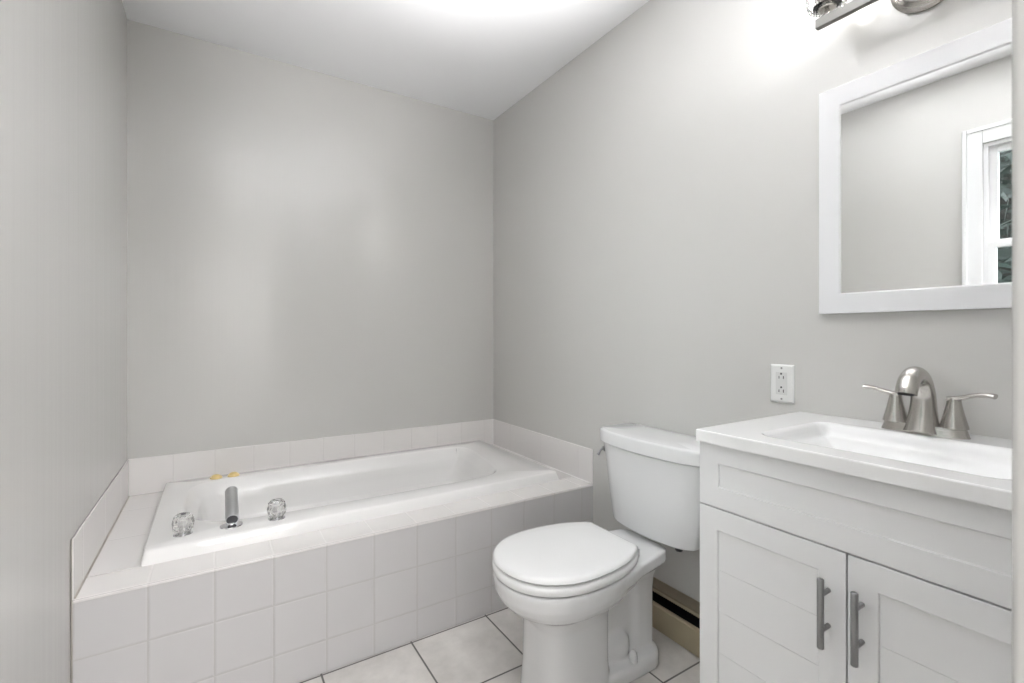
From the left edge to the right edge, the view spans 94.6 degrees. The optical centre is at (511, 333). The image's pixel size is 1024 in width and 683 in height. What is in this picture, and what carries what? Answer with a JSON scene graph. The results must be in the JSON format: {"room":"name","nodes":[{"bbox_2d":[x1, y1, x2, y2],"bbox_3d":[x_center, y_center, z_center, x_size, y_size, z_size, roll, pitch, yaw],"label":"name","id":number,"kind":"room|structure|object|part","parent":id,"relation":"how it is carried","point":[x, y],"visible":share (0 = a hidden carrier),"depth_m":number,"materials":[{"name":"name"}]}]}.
{"room":"bathroom","nodes":[
{"label":"bathroom","id":0,"kind":"room"},
{"bbox_2d":[0,0,126,682],"bbox_3d":[-0.516,-0.109,0.136,0.100,2.424,4.300,0,0,-32],"label":"wall","id":1,"kind":"structure","parent":0,"point":[63,63],"depth_m":1.09,"materials":[{"name":"grey paint"}]},
{"bbox_2d":[127,19,492,495],"bbox_3d":[-0.892,-0.109,2.497,1.971,2.424,0.100,0,0,-32],"label":"wall","id":2,"kind":"structure","parent":0,"point":[310,252],"depth_m":2.31,"materials":[{"name":"grey paint"}]},
{"bbox_2d":[122,0,648,119],"bbox_3d":[0.250,-1.346,0.675,1.971,0.050,4.400,0,0,-32],"label":"ceiling","id":3,"kind":"structure","parent":0,"point":[480,58],"depth_m":2.10,"materials":[{"name":"white paint"}]},
{"bbox_2d":[297,607,699,682],"bbox_3d":[0.250,1.129,0.675,1.971,0.050,4.400,0,0,-32],"label":"floor","id":4,"kind":"structure","parent":0,"point":[488,648],"depth_m":1.60,"materials":[{"name":"tile"}]},
{"bbox_2d":[71,419,592,682],"bbox_3d":[-0.622,0.815,2.066,1.770,0.576,0.916,0,0,-32],"label":"tub surround","id":5,"kind":"object","parent":4,"relation":"on","point":[299,607],"visible":0.96,"depth_m":1.57,"materials":[{"name":"white tile"}]},
{"bbox_2d":[141,440,558,566],"bbox_3d":[-0.640,0.818,2.125,1.547,0.380,0.782,0,0,-32],"label":"bathtub","id":6,"kind":"object","parent":5,"relation":"in","point":[321,495],"depth_m":2.11,"materials":[{"name":"white ceramic"}]},
{"bbox_2d":[172,512,194,536],"bbox_3d":[-1.058,0.611,1.519,0.061,0.066,0.058,0,0,-32],"label":"tap","id":7,"kind":"object","parent":6,"relation":"on","point":[182,523],"visible":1,"depth_m":1.50,"materials":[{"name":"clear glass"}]},
{"bbox_3d":[-1.319,0.635,2.105,0.050,0.016,0.050,0,0,-32],"label":"yellow cap","id":8,"kind":"part","parent":6,"relation":"part of","materials":[{"name":"yellow plastic"}]},
{"bbox_2d":[219,486,242,529],"bbox_3d":[-0.974,0.597,1.635,0.068,0.093,0.185,0,0,-32],"label":"tub spout","id":9,"kind":"object","parent":6,"relation":"on","point":[232,521],"visible":1,"depth_m":1.60,"materials":[{"name":"silver metal"}]},
{"bbox_3d":[-1.262,0.635,2.140,0.050,0.016,0.050,0,0,-32],"label":"yellow cap","id":10,"kind":"part","parent":6,"relation":"part of","materials":[{"name":"yellow plastic"}]},
{"bbox_2d":[267,498,285,520],"bbox_3d":[-0.821,0.611,1.647,0.061,0.066,0.058,0,0,-32],"label":"tap","id":11,"kind":"object","parent":6,"relation":"on","point":[276,509],"visible":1,"depth_m":1.63,"materials":[{"name":"clear glass"}]},
{"bbox_2d":[492,423,701,682],"bbox_3d":[0.292,0.732,1.538,0.751,0.744,0.488,0,0,-32],"label":"toilet","id":12,"kind":"object","parent":4,"relation":"on","point":[581,592],"visible":0.97,"depth_m":1.49,"materials":[{"name":"white ceramic"}]},
{"bbox_3d":[0.166,0.698,1.472,0.467,0.026,0.360,0,0,-32],"label":"seat","id":13,"kind":"part","parent":12,"relation":"part of","materials":[{"name":"white plastic"}]},
{"bbox_3d":[0.154,0.670,1.465,0.434,0.020,0.356,0,0,-32],"label":"lid","id":14,"kind":"part","parent":12,"relation":"part of","materials":[{"name":"white plastic"}]},
{"bbox_3d":[0.222,0.909,1.508,0.597,0.388,0.355,0,0,-32],"label":"bowl","id":15,"kind":"part","parent":12,"relation":"part of","materials":[{"name":"white ceramic"}]},
{"bbox_3d":[0.353,0.457,1.851,0.042,0.041,0.023,0,0,-32],"label":"flush lever","id":16,"kind":"part","parent":12,"relation":"part of","materials":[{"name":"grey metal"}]},
{"bbox_3d":[0.516,0.386,1.678,0.223,0.053,0.486,0,0,-32],"label":"tank lid","id":17,"kind":"part","parent":12,"relation":"part of","materials":[{"name":"white ceramic"}]},
{"bbox_3d":[0.519,0.557,1.680,0.203,0.288,0.457,0,0,-32],"label":"tank","id":18,"kind":"part","parent":12,"relation":"part of","materials":[{"name":"white ceramic"}]},
{"bbox_2d":[700,442,1011,682],"bbox_3d":[0.801,0.680,0.987,0.502,0.846,0.628,0,0,-32],"label":"vanity cabinet","id":19,"kind":"object","parent":4,"relation":"on","point":[809,574],"visible":0.96,"depth_m":0.88,"materials":[{"name":"white wood"}]},
{"bbox_3d":[0.544,0.706,1.012,0.020,0.596,0.312,0,0,-32],"label":"door","id":20,"kind":"part","parent":19,"relation":"part of","materials":[{"name":"white wood"}]},
{"bbox_3d":[0.587,0.523,0.890,0.036,0.130,0.012,0,0,-32],"label":"handle","id":21,"kind":"part","parent":19,"relation":"part of","materials":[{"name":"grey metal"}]},
{"bbox_2d":[696,412,1011,510],"bbox_3d":[0.813,0.279,0.993,0.479,0.100,0.637,0,0,-32],"label":"countertop","id":22,"kind":"structure","parent":19,"relation":"on","point":[978,469],"depth_m":0.99,"materials":[{"name":"white stone"}]},
{"bbox_2d":[863,366,997,439],"bbox_3d":[0.940,0.152,1.077,0.192,0.158,0.167,0,0,17],"label":"sink faucet","id":23,"kind":"object","parent":22,"relation":"on","point":[915,382],"visible":1,"depth_m":1.06,"materials":[{"name":"silver metal"}]},
{"bbox_3d":[0.901,0.139,1.150,0.024,0.026,0.071,0,0,-43],"label":"lever","id":24,"kind":"part","parent":23,"relation":"part of","materials":[{"name":"silver metal"}]},
{"bbox_3d":[0.919,0.174,1.132,0.050,0.068,0.050,0,0,-32],"label":"handle","id":25,"kind":"part","parent":23,"relation":"part of","materials":[{"name":"silver metal"}]},
{"bbox_3d":[0.907,0.152,1.061,0.141,0.158,0.069,0,0,-32],"label":"spout","id":26,"kind":"part","parent":23,"relation":"part of","materials":[{"name":"silver metal"}]},
{"bbox_3d":[0.948,0.218,1.087,0.054,0.020,0.160,0,0,-32],"label":"plate","id":27,"kind":"part","parent":23,"relation":"part of","materials":[{"name":"silver metal"}]},
{"bbox_3d":[0.976,0.174,1.042,0.050,0.068,0.050,0,0,-32],"label":"handle","id":28,"kind":"part","parent":23,"relation":"part of","materials":[{"name":"silver metal"}]},
{"bbox_3d":[0.986,0.138,1.015,0.023,0.027,0.081,0,0,-24],"label":"lever","id":29,"kind":"part","parent":23,"relation":"part of","materials":[{"name":"silver metal"}]},
{"bbox_3d":[0.627,0.331,0.879,0.020,0.148,0.626,0,0,-32],"label":"drawer","id":30,"kind":"part","parent":19,"relation":"part of","materials":[{"name":"white wood"}]},
{"bbox_3d":[0.617,0.523,0.843,0.036,0.130,0.012,0,0,-32],"label":"handle","id":31,"kind":"part","parent":19,"relation":"part of","materials":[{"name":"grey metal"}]},
{"bbox_3d":[0.711,0.706,0.745,0.020,0.596,0.311,0,0,-32],"label":"door","id":32,"kind":"part","parent":19,"relation":"part of","materials":[{"name":"white wood"}]},
{"bbox_2d":[493,0,1011,601],"bbox_3d":[1.069,-0.109,1.130,0.100,2.424,4.300,0,0,-32],"label":"wall","id":33,"kind":"structure","parent":0,"point":[656,195],"depth_m":1.69,"materials":[{"name":"grey paint"}]},
{"bbox_2d":[652,577,699,657],"bbox_3d":[0.579,1.027,1.753,0.067,0.149,0.888,0,0,-32],"label":"baseboard heater","id":34,"kind":"object","parent":33,"relation":"attached to","point":[675,614],"visible":0.27,"depth_m":1.70,"materials":[{"name":"beige metal"}]},
{"bbox_2d":[652,577,699,614],"bbox_3d":[0.591,0.965,1.760,0.026,0.024,0.888,0,0,-32],"label":"hood","id":35,"kind":"object","parent":34,"relation":"attached to","point":[662,587],"depth_m":1.73,"materials":[{"name":"beige metal"}]},
{"bbox_3d":[0.605,1.028,1.769,0.005,0.148,0.888,0,0,-32],"label":"plate","id":36,"kind":"part","parent":34,"relation":"part of","materials":[{"name":"beige metal"}]},
{"bbox_2d":[771,364,793,403],"bbox_3d":[0.817,0.150,1.429,0.008,0.115,0.070,0,0,-32],"label":"wall outlet","id":37,"kind":"object","parent":33,"relation":"attached to","point":[782,376],"visible":1,"depth_m":1.42,"materials":[{"name":"white plastic"}]},
{"bbox_2d":[776,372,786,394],"bbox_3d":[0.814,0.150,1.428,0.002,0.068,0.034,0,0,-32],"label":"receptacle","id":38,"kind":"object","parent":37,"relation":"attached to","point":[781,377],"depth_m":1.43,"materials":[{"name":"white plastic"}]},
{"bbox_2d":[806,0,943,30],"bbox_3d":[0.945,-0.879,1.090,0.152,0.196,0.470,0,0,-32],"label":"vanity light","id":39,"kind":"object","parent":33,"relation":"attached to","point":[831,11],"visible":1,"depth_m":1.19,"materials":[{"name":"silver metal"}]},
{"bbox_3d":[0.823,-0.914,1.233,0.098,0.128,0.098,0,0,-32],"label":"lamp shade","id":40,"kind":"part","parent":39,"relation":"part of","materials":[{"name":"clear glass"}]},
{"bbox_2d":[818,0,836,14],"bbox_3d":[0.823,-0.891,1.233,0.042,0.127,0.042,0,0,-32],"label":"socket","id":41,"kind":"object","parent":39,"relation":"attached to","point":[825,7],"depth_m":1.22,"materials":[{"name":"silver metal"}]},
{"bbox_2d":[819,18,1011,313],"bbox_3d":[1.003,-0.364,1.121,0.020,0.618,0.498,0,0,-32],"label":"wall mirror","id":42,"kind":"object","parent":33,"relation":"attached to","point":[915,153],"visible":1,"depth_m":1.13,"materials":[{"name":"white wood"}]},
{"bbox_2d":[1012,0,1023,682],"bbox_3d":[0.468,-0.109,0.328,1.771,2.424,0.120,0,0,-32],"label":"wall","id":43,"kind":"structure","parent":0,"point":[1017,5],"depth_m":0.31,"materials":[{"name":"grey paint"}]}
]}

